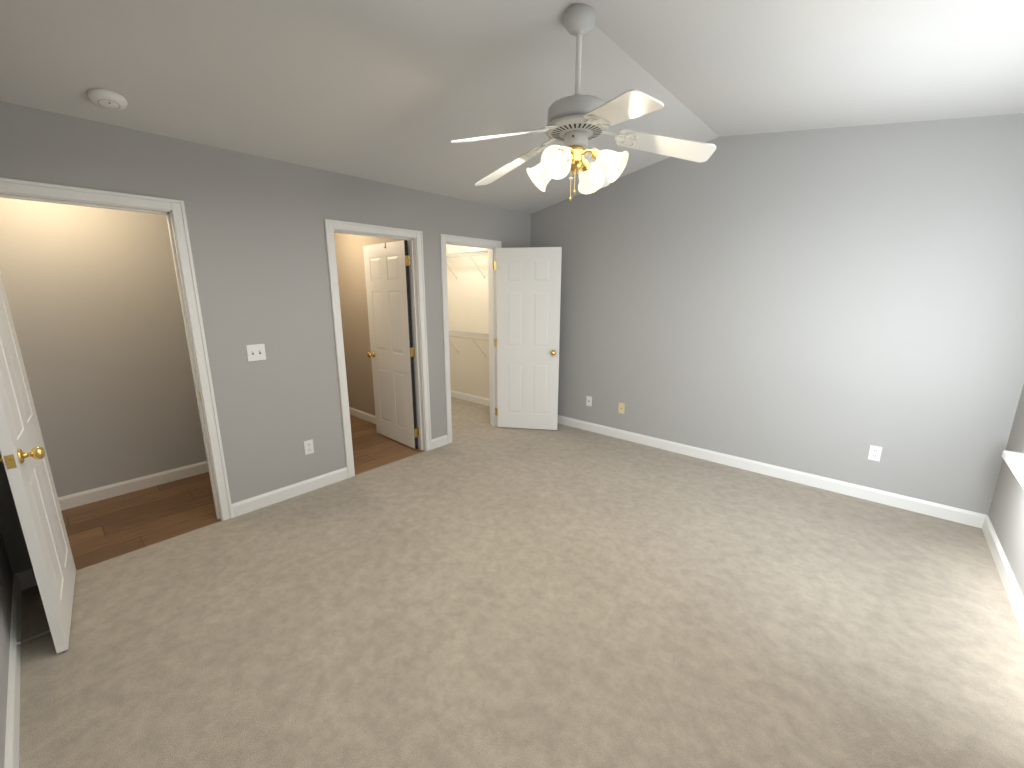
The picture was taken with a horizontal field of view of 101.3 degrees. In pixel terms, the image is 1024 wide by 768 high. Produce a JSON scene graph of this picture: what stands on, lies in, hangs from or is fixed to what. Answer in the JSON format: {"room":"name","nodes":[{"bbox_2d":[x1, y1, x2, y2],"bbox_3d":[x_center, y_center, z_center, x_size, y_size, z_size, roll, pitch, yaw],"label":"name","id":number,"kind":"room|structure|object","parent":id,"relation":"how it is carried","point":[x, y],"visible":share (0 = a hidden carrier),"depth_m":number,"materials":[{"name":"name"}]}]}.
{"room":"empty bedroom","nodes":[
{"label":"empty bedroom","id":0,"kind":"room"},
{"bbox_2d":[0,531,12,767],"bbox_3d":[-1.204,0.022,0.620,4.000,2.840,0.115,11,16,40],"label":"wall","id":1,"kind":"structure","parent":0,"point":[6,578],"depth_m":1.76,"materials":[{"name":"grey paint"}]},
{"bbox_2d":[4,570,31,767],"bbox_3d":[-1.171,1.345,0.982,3.960,0.100,0.030,11,16,40],"label":"baseboard","id":2,"kind":"structure","parent":1,"relation":"attached to","point":[24,579],"depth_m":1.68,"materials":[{"name":"white wood"}]},
{"bbox_2d":[17,630,50,645],"bbox_3d":[-2.153,1.142,1.902,0.022,0.022,0.112,11,16,40],"label":"spring","id":3,"kind":"object","parent":2,"relation":"attached to","point":[19,641],"visible":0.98,"depth_m":1.89,"materials":[{"name":"metal"}]},
{"bbox_2d":[0,197,206,496],"bbox_3d":[-3.224,-0.305,3.028,0.115,2.440,2.665,11,16,40],"label":"wall","id":4,"kind":"structure","parent":0,"point":[93,297],"depth_m":3.12,"materials":[{"name":"grey paint"}]},
{"bbox_2d":[58,390,489,510],"bbox_3d":[-2.542,0.577,4.461,2.585,0.100,5.150,11,16,40],"label":"baseboard","id":5,"kind":"structure","parent":4,"relation":"attached to","point":[102,493],"depth_m":3.45,"materials":[{"name":"white wood"}]},
{"bbox_2d":[61,415,423,569],"bbox_3d":[-2.959,0.775,3.933,2.700,0.060,3.760,11,16,40],"label":"floor","id":6,"kind":"structure","parent":0,"point":[105,529],"depth_m":3.06,"materials":[{"name":"wood"}]},
{"bbox_2d":[0,101,530,573],"bbox_3d":[-1.266,-0.525,3.608,0.115,2.620,4.580,11,16,40],"label":"wall","id":7,"kind":"structure","parent":0,"point":[256,227],"depth_m":2.97,"materials":[{"name":"grey paint"}]},
{"bbox_2d":[0,272,75,652],"bbox_3d":[-2.278,0.148,1.898,0.775,2.018,0.176,11,16,40],"label":"entry door","id":8,"kind":"structure","parent":7,"relation":"in","point":[24,459],"depth_m":1.87,"materials":[{"name":"white wood"}]},
{"bbox_2d":[0,177,232,520],"bbox_3d":[-2.337,-0.015,2.483,0.159,2.109,0.898,11,16,40],"label":"door frame","id":9,"kind":"structure","parent":7,"relation":"attached to","point":[173,211],"depth_m":2.60,"materials":[{"name":"white wood"}]},
{"bbox_2d":[246,344,265,361],"bbox_3d":[-1.798,-0.221,2.956,0.018,0.115,0.116,11,16,40],"label":"switch plate","id":10,"kind":"object","parent":7,"relation":"attached to","point":[255,352],"visible":1,"depth_m":2.96,"materials":[{"name":"white plastic"}]},
{"bbox_2d":[232,467,347,517],"bbox_3d":[-1.704,0.833,3.301,0.014,0.100,0.862,11,16,40],"label":"baseboard","id":11,"kind":"structure","parent":7,"relation":"attached to","point":[245,506],"depth_m":3.25,"materials":[{"name":"white wood"}]},
{"bbox_2d":[304,439,313,454],"bbox_3d":[-1.613,0.502,3.336,0.010,0.115,0.070,11,16,40],"label":"outlet","id":12,"kind":"object","parent":7,"relation":"attached to","point":[308,447],"visible":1,"depth_m":3.33,"materials":[{"name":"white plastic"}]},
{"bbox_2d":[324,219,431,477],"bbox_3d":[-1.171,-0.299,3.771,0.159,2.109,0.898,11,16,40],"label":"door frame","id":13,"kind":"structure","parent":7,"relation":"attached to","point":[414,238],"depth_m":3.79,"materials":[{"name":"white wood"}]},
{"bbox_2d":[363,240,418,448],"bbox_3d":[-1.240,-0.385,4.311,0.776,2.019,0.177,11,16,40],"label":"door","id":14,"kind":"structure","parent":7,"relation":"in","point":[392,353],"depth_m":4.25,"materials":[{"name":"white wood"}]},
{"bbox_2d":[440,234,501,443],"bbox_3d":[-0.452,-0.475,4.564,0.159,2.109,0.848,11,16,40],"label":"door frame","id":15,"kind":"structure","parent":7,"relation":"attached to","point":[491,246],"depth_m":4.46,"materials":[{"name":"white wood"}]},
{"bbox_2d":[496,247,561,429],"bbox_3d":[0.186,-0.474,4.715,0.629,2.018,0.436,11,16,40],"label":"closet door","id":16,"kind":"structure","parent":7,"relation":"in","point":[528,305],"depth_m":4.67,"materials":[{"name":"white wood"}]},
{"bbox_2d":[334,233,401,415],"bbox_3d":[-2.219,-0.663,4.650,2.700,2.440,1.155,11,16,40],"label":"wall","id":17,"kind":"structure","parent":0,"point":[352,291],"depth_m":5.03,"materials":[{"name":"beige paint"}]},
{"bbox_2d":[0,0,1023,213],"bbox_3d":[0.275,-1.597,1.975,4.230,0.503,4.580,11,16,40],"label":"ceiling","id":18,"kind":"structure","parent":0,"point":[403,93],"depth_m":2.14,"materials":[{"name":"white paint"}]},
{"bbox_2d":[87,88,127,109],"bbox_3d":[-1.990,-1.398,2.069,0.144,0.058,0.144,11,16,40],"label":"smoke detector","id":19,"kind":"object","parent":18,"relation":"attached to","point":[106,99],"visible":1,"depth_m":2.04,"materials":[{"name":"white plastic"}]},
{"bbox_2d":[451,3,715,200],"bbox_3d":[0.284,-1.334,2.061,1.224,0.826,1.264,11,16,40],"label":"ceiling fan","id":20,"kind":"object","parent":18,"relation":"hanging from","point":[577,121],"visible":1,"depth_m":1.98,"materials":[{"name":"white metal"}]},
{"bbox_2d":[19,397,1023,767],"bbox_3d":[-0.436,0.942,3.180,5.900,0.060,4.350,11,16,40],"label":"floor","id":21,"kind":"structure","parent":0,"point":[559,597],"depth_m":2.00,"materials":[{"name":"beige carpet"}]},
{"bbox_2d":[446,113,1023,514],"bbox_3d":[1.000,-0.843,4.538,6.015,2.840,0.116,11,16,40],"label":"wall","id":22,"kind":"structure","parent":0,"point":[834,303],"depth_m":3.30,"materials":[{"name":"grey paint"}]},
{"bbox_2d":[446,250,487,279],"bbox_3d":[-0.639,-1.563,5.577,1.764,0.328,0.301,11,16,40],"label":"closet shelf","id":23,"kind":"object","parent":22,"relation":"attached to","point":[471,253],"visible":0.52,"depth_m":5.41,"materials":[{"name":"white metal"}]},
{"bbox_2d":[449,330,488,356],"bbox_3d":[-0.639,-0.538,5.803,1.764,0.328,0.301,11,16,40],"label":"closet shelf","id":24,"kind":"object","parent":22,"relation":"attached to","point":[470,334],"visible":0.44,"depth_m":5.64,"materials":[{"name":"white metal"}]},
{"bbox_2d":[586,396,591,405],"bbox_3d":[0.879,0.196,4.793,0.070,0.115,0.007,11,16,40],"label":"outlet plate","id":25,"kind":"object","parent":22,"relation":"attached to","point":[588,400],"visible":1,"depth_m":4.79,"materials":[{"name":"white plastic"}]},
{"bbox_2d":[618,403,624,413],"bbox_3d":[1.181,0.262,4.532,0.070,0.115,0.011,11,16,40],"label":"outlet plate","id":26,"kind":"object","parent":22,"relation":"attached to","point":[621,408],"visible":1,"depth_m":4.53,"materials":[{"name":"beige plastic"}]},
{"bbox_2d":[558,415,983,526],"bbox_3d":[1.697,0.646,4.147,3.960,0.100,0.014,11,16,40],"label":"baseboard","id":27,"kind":"structure","parent":22,"relation":"attached to","point":[967,517],"depth_m":3.53,"materials":[{"name":"white wood"}]},
{"bbox_2d":[868,445,881,461],"bbox_3d":[2.744,0.525,3.175,0.070,0.115,0.010,11,16,40],"label":"outlet","id":28,"kind":"object","parent":22,"relation":"attached to","point":[874,454],"visible":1,"depth_m":3.17,"materials":[{"name":"white plastic"}]},
{"bbox_2d":[988,384,1023,597],"bbox_3d":[1.816,0.024,0.937,0.115,2.700,4.580,11,16,40],"label":"wall","id":29,"kind":"structure","parent":0,"point":[1006,514],"depth_m":2.49,"materials":[{"name":"grey paint"}]},
{"bbox_2d":[978,514,1023,638],"bbox_3d":[1.768,1.284,1.259,0.014,0.100,4.350,11,16,40],"label":"baseboard","id":30,"kind":"structure","parent":29,"relation":"attached to","point":[1013,592],"depth_m":2.32,"materials":[{"name":"white wood"}]},
{"bbox_2d":[1002,450,1023,488],"bbox_3d":[2.351,0.570,1.769,0.145,0.045,1.840,11,16,40],"label":"window sill","id":31,"kind":"structure","parent":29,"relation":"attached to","point":[1014,461],"depth_m":2.31,"materials":[{"name":"wood"}]}
]}

